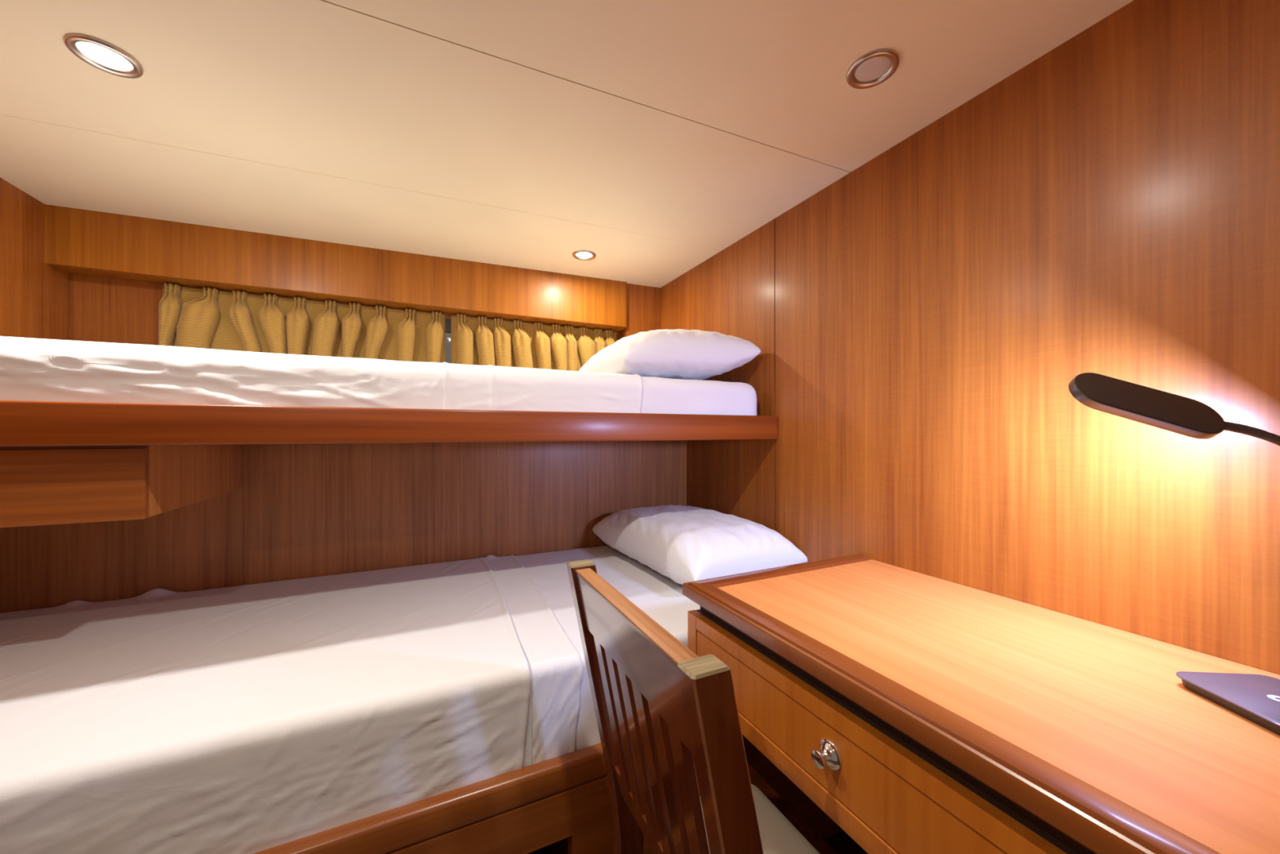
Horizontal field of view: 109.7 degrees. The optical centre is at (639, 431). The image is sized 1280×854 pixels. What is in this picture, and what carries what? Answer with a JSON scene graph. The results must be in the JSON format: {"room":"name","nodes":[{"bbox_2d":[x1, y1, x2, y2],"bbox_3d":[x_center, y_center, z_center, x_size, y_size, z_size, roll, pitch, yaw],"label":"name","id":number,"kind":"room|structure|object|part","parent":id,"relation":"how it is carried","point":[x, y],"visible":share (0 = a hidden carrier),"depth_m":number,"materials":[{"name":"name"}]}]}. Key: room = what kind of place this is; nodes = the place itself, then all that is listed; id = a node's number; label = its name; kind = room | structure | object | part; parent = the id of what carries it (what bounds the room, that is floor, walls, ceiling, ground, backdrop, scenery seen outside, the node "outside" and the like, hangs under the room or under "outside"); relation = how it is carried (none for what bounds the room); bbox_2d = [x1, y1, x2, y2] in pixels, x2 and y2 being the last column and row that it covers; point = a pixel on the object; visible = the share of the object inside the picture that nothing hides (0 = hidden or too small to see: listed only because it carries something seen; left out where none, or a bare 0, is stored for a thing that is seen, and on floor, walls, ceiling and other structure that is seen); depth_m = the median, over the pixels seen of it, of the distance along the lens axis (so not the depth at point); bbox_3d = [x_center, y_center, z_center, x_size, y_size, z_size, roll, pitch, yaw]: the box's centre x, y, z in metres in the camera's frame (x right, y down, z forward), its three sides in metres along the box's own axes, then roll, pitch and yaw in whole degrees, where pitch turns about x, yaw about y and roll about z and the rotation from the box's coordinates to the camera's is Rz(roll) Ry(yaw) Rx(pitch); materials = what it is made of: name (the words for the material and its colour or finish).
{"room":"boat cabin","nodes":[
{"label":"boat cabin","id":0,"kind":"room"},
{"bbox_2d":[0,177,69,340],"bbox_3d":[-1.350,0.158,0.269,0.030,1.896,2.855,0,0,-26],"label":"wall","id":1,"kind":"structure","parent":0,"point":[34,294],"depth_m":1.37,"materials":[{"name":"brown wood"}]},
{"bbox_2d":[0,440,686,613],"bbox_3d":[-0.865,0.569,1.873,2.235,1.075,0.385,0,0,-26],"label":"wall","id":2,"kind":"structure","parent":0,"point":[298,511],"depth_m":1.59,"materials":[{"name":"brown wood"}]},
{"bbox_2d":[0,400,777,446],"bbox_3d":[-0.703,-0.016,1.534,2.234,0.085,0.886,0,0,-26],"label":"bunk","id":3,"kind":"object","parent":2,"relation":"attached to","point":[22,423],"visible":1,"depth_m":1.03,"materials":[{"name":"brown wood"}]},
{"bbox_2d":[0,444,240,527],"bbox_3d":[-1.417,0.106,1.084,0.552,0.156,0.555,0,0,-26],"label":"locker","id":4,"kind":"object","parent":3,"relation":"hanging from","point":[48,485],"visible":0.95,"depth_m":0.93,"materials":[{"name":"brown wood"}]},
{"bbox_3d":[-1.301,0.109,0.842,0.552,0.150,0.018,0,0,-26],"label":"panel","id":5,"kind":"part","parent":4,"relation":"part of","materials":[{"name":"brown wood"}]},
{"bbox_2d":[640,376,756,415],"bbox_3d":[-0.720,-0.090,1.519,2.185,0.188,0.814,0,0,-26],"label":"mattress","id":6,"kind":"object","parent":3,"relation":"on","point":[660,395],"visible":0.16,"depth_m":1.51,"materials":[{"name":"white fabric"}]},
{"bbox_2d":[0,336,643,413],"bbox_3d":[-0.927,-0.120,1.406,1.707,0.137,0.808,0,0,-26],"label":"blanket","id":7,"kind":"object","parent":6,"relation":"on","point":[32,369],"visible":0.98,"depth_m":1.02,"materials":[{"name":"white fabric"}]},
{"bbox_2d":[578,328,760,380],"bbox_3d":[0.077,-0.288,1.812,0.558,0.210,0.616,0,0,-26],"label":"pillow","id":8,"kind":"object","parent":6,"relation":"on","point":[676,353],"visible":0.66,"depth_m":1.57,"materials":[{"name":"white fabric"}]},
{"bbox_2d":[69,274,660,345],"bbox_3d":[-0.923,-0.380,1.992,2.235,0.820,0.120,0,0,-26],"label":"wall","id":9,"kind":"structure","parent":0,"point":[102,309],"depth_m":1.59,"materials":[{"name":"brown wood"}]},
{"bbox_2d":[158,282,444,362],"bbox_3d":[-1.286,-0.341,1.800,0.935,0.382,0.076,0,0,-26],"label":"curtain","id":10,"kind":"object","parent":9,"relation":"hanging from","point":[208,317],"visible":0.63,"depth_m":1.76,"materials":[{"name":"yellow fabric"}]},
{"bbox_2d":[44,204,626,331],"bbox_3d":[-1.005,-0.654,1.925,2.029,0.233,0.110,0,0,-26],"label":"valance","id":11,"kind":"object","parent":9,"relation":"attached to","point":[78,242],"depth_m":1.75,"materials":[{"name":"brown wood"}]},
{"bbox_2d":[444,318,451,363],"bbox_3d":[-0.935,-0.307,2.036,1.678,0.413,0.026,0,0,-26],"label":"window","id":12,"kind":"structure","parent":9,"relation":"in","point":[447,322],"depth_m":2.06,"materials":[{"name":"grey"}]},
{"bbox_3d":[-0.935,-0.307,2.036,1.678,0.413,0.026,0,0,-26],"label":"frame","id":13,"kind":"part","parent":12,"relation":"part of","materials":[{"name":"grey"}]},
{"bbox_3d":[-0.935,-0.290,2.036,1.630,0.330,0.004,0,0,-26],"label":"pane","id":14,"kind":"part","parent":12,"relation":"part of","materials":[{"name":"clear glass"}]},
{"bbox_2d":[451,313,616,371],"bbox_3d":[-0.476,-0.341,2.187,0.812,0.382,0.079,0,0,-26],"label":"curtain","id":15,"kind":"object","parent":9,"relation":"hanging from","point":[478,340],"visible":0.41,"depth_m":2.14,"materials":[{"name":"yellow fabric"}]},
{"bbox_2d":[0,0,1133,287],"bbox_3d":[-0.327,-0.765,0.755,2.235,0.080,2.845,0,0,-26],"label":"ceiling","id":16,"kind":"structure","parent":0,"point":[651,138],"depth_m":1.05,"materials":[{"name":"paint"}]},
{"bbox_2d":[63,33,143,78],"bbox_3d":[-1.048,-0.734,0.883,0.101,0.010,0.101,0,0,-26],"label":"recessed light","id":17,"kind":"object","parent":16,"relation":"in","point":[101,55],"visible":1,"depth_m":0.88,"materials":[{"name":"silver metal"}]},
{"bbox_2d":[572,249,595,260],"bbox_3d":[-0.240,-0.760,1.941,0.101,0.010,0.101,0,0,-26],"label":"recessed light","id":18,"kind":"object","parent":16,"relation":"in","point":[583,255],"visible":1,"depth_m":1.93,"materials":[{"name":"silver metal"}]},
{"bbox_2d":[845,48,899,88],"bbox_3d":[0.491,-0.766,0.953,0.101,0.010,0.101,0,0,-26],"label":"recessed light","id":19,"kind":"object","parent":16,"relation":"in","point":[874,68],"visible":1,"depth_m":0.95,"materials":[{"name":"silver metal"}]},
{"bbox_2d":[824,829,867,853],"bbox_3d":[-0.336,1.121,0.773,2.315,0.030,2.885,0,0,-26],"label":"floor","id":20,"kind":"structure","parent":0,"point":[841,842],"depth_m":1.21,"materials":[{"name":"black"}]},
{"bbox_2d":[252,742,694,853],"bbox_3d":[-0.574,0.898,1.267,2.233,0.416,0.957,0,0,-26],"label":"frame","id":21,"kind":"object","parent":20,"relation":"on","point":[562,804],"visible":0.13,"depth_m":0.89,"materials":[{"name":"brown wood"}]},
{"bbox_3d":[-0.373,0.928,0.851,2.233,0.356,0.030,0,0,-26],"label":"panel","id":22,"kind":"part","parent":21,"relation":"part of","materials":[{"name":"brown wood"}]},
{"bbox_2d":[514,545,700,767],"bbox_3d":[-0.581,0.619,1.282,2.228,0.251,0.920,0,0,-26],"label":"mattress","id":23,"kind":"object","parent":21,"relation":"on","point":[660,597],"visible":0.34,"depth_m":1.38,"materials":[{"name":"white fabric"}]},
{"bbox_2d":[0,554,582,853],"bbox_3d":[-0.941,0.591,1.096,1.414,0.243,0.916,0,0,-26],"label":"blanket","id":24,"kind":"object","parent":23,"relation":"on","point":[251,718],"visible":1,"depth_m":0.87,"materials":[{"name":"white fabric"}]},
{"bbox_2d":[592,504,808,584],"bbox_3d":[0.178,0.399,1.706,0.464,0.194,0.740,0,0,-29],"label":"pillow","id":25,"kind":"object","parent":23,"relation":"on","point":[682,544],"visible":0.89,"depth_m":1.48,"materials":[{"name":"white fabric"}]},
{"bbox_2d":[566,559,837,853],"bbox_3d":[0.134,0.676,0.742,0.395,0.859,0.448,0,0,-26],"label":"chair","id":26,"kind":"object","parent":20,"relation":"on","point":[658,704],"visible":1,"depth_m":0.62,"materials":[{"name":"brown wood"}]},
{"bbox_3d":[-0.066,0.676,0.875,0.150,0.859,0.034,0,0,-26],"label":"post","id":27,"kind":"part","parent":26,"relation":"part of","materials":[{"name":"brown wood"}]},
{"bbox_3d":[-0.015,0.307,0.670,0.051,0.109,0.379,0,0,-26],"label":"rail","id":28,"kind":"part","parent":26,"relation":"part of","materials":[{"name":"brown wood"}]},
{"bbox_3d":[0.047,0.662,0.700,0.033,0.045,0.379,0,0,-26],"label":"rail","id":29,"kind":"part","parent":26,"relation":"part of","materials":[{"name":"brown wood"}]},
{"bbox_3d":[0.114,0.676,0.502,0.150,0.859,0.034,0,0,-26],"label":"post","id":30,"kind":"part","parent":26,"relation":"part of","materials":[{"name":"brown wood"}]},
{"bbox_2d":[699,783,819,853],"bbox_3d":[0.200,0.706,0.725,0.209,0.024,0.340,0,0,-26],"label":"seat cushion","id":31,"kind":"object","parent":26,"relation":"on","point":[778,834],"depth_m":0.79,"materials":[{"name":"beige fabric"}]},
{"bbox_3d":[0.196,0.744,0.771,0.259,0.052,0.444,0,0,-26],"label":"seat frame","id":32,"kind":"part","parent":26,"relation":"part of","materials":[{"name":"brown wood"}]},
{"bbox_2d":[682,554,1279,853],"bbox_3d":[0.659,0.731,0.580,0.606,0.750,1.374,0,0,-26],"label":"desk","id":33,"kind":"object","parent":20,"relation":"on","point":[900,710],"visible":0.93,"depth_m":0.63,"materials":[{"name":"brown wood"}]},
{"bbox_3d":[0.399,0.852,1.185,0.548,0.507,0.020,0,0,-26],"label":"panel","id":34,"kind":"part","parent":33,"relation":"part of","materials":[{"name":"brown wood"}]},
{"bbox_3d":[0.284,0.501,0.696,0.030,0.041,0.041,0,0,-26],"label":"knob","id":35,"kind":"part","parent":33,"relation":"part of","materials":[{"name":"silver metal"}]},
{"bbox_3d":[0.305,0.511,0.706,0.019,0.102,0.758,0,0,-26],"label":"drawer","id":36,"kind":"part","parent":33,"relation":"part of","materials":[{"name":"brown wood"}]},
{"bbox_2d":[1068,372,1279,734],"bbox_3d":[0.776,0.135,0.595,0.289,0.452,0.151,0,0,17],"label":"desk lamp","id":37,"kind":"object","parent":33,"relation":"on","point":[1255,698],"visible":1,"depth_m":0.63,"materials":[{"name":"brown metal"}]},
{"bbox_3d":[0.860,0.162,0.587,0.022,0.357,0.141,0,0,-45],"label":"arm","id":38,"kind":"part","parent":37,"relation":"part of","materials":[{"name":"brown metal"}]},
{"bbox_2d":[660,0,1279,675],"bbox_3d":[0.691,0.158,1.251,0.030,1.896,2.855,0,0,-26],"label":"wall","id":39,"kind":"structure","parent":0,"point":[922,322],"depth_m":0.92,"materials":[{"name":"brown wood"}]}
]}

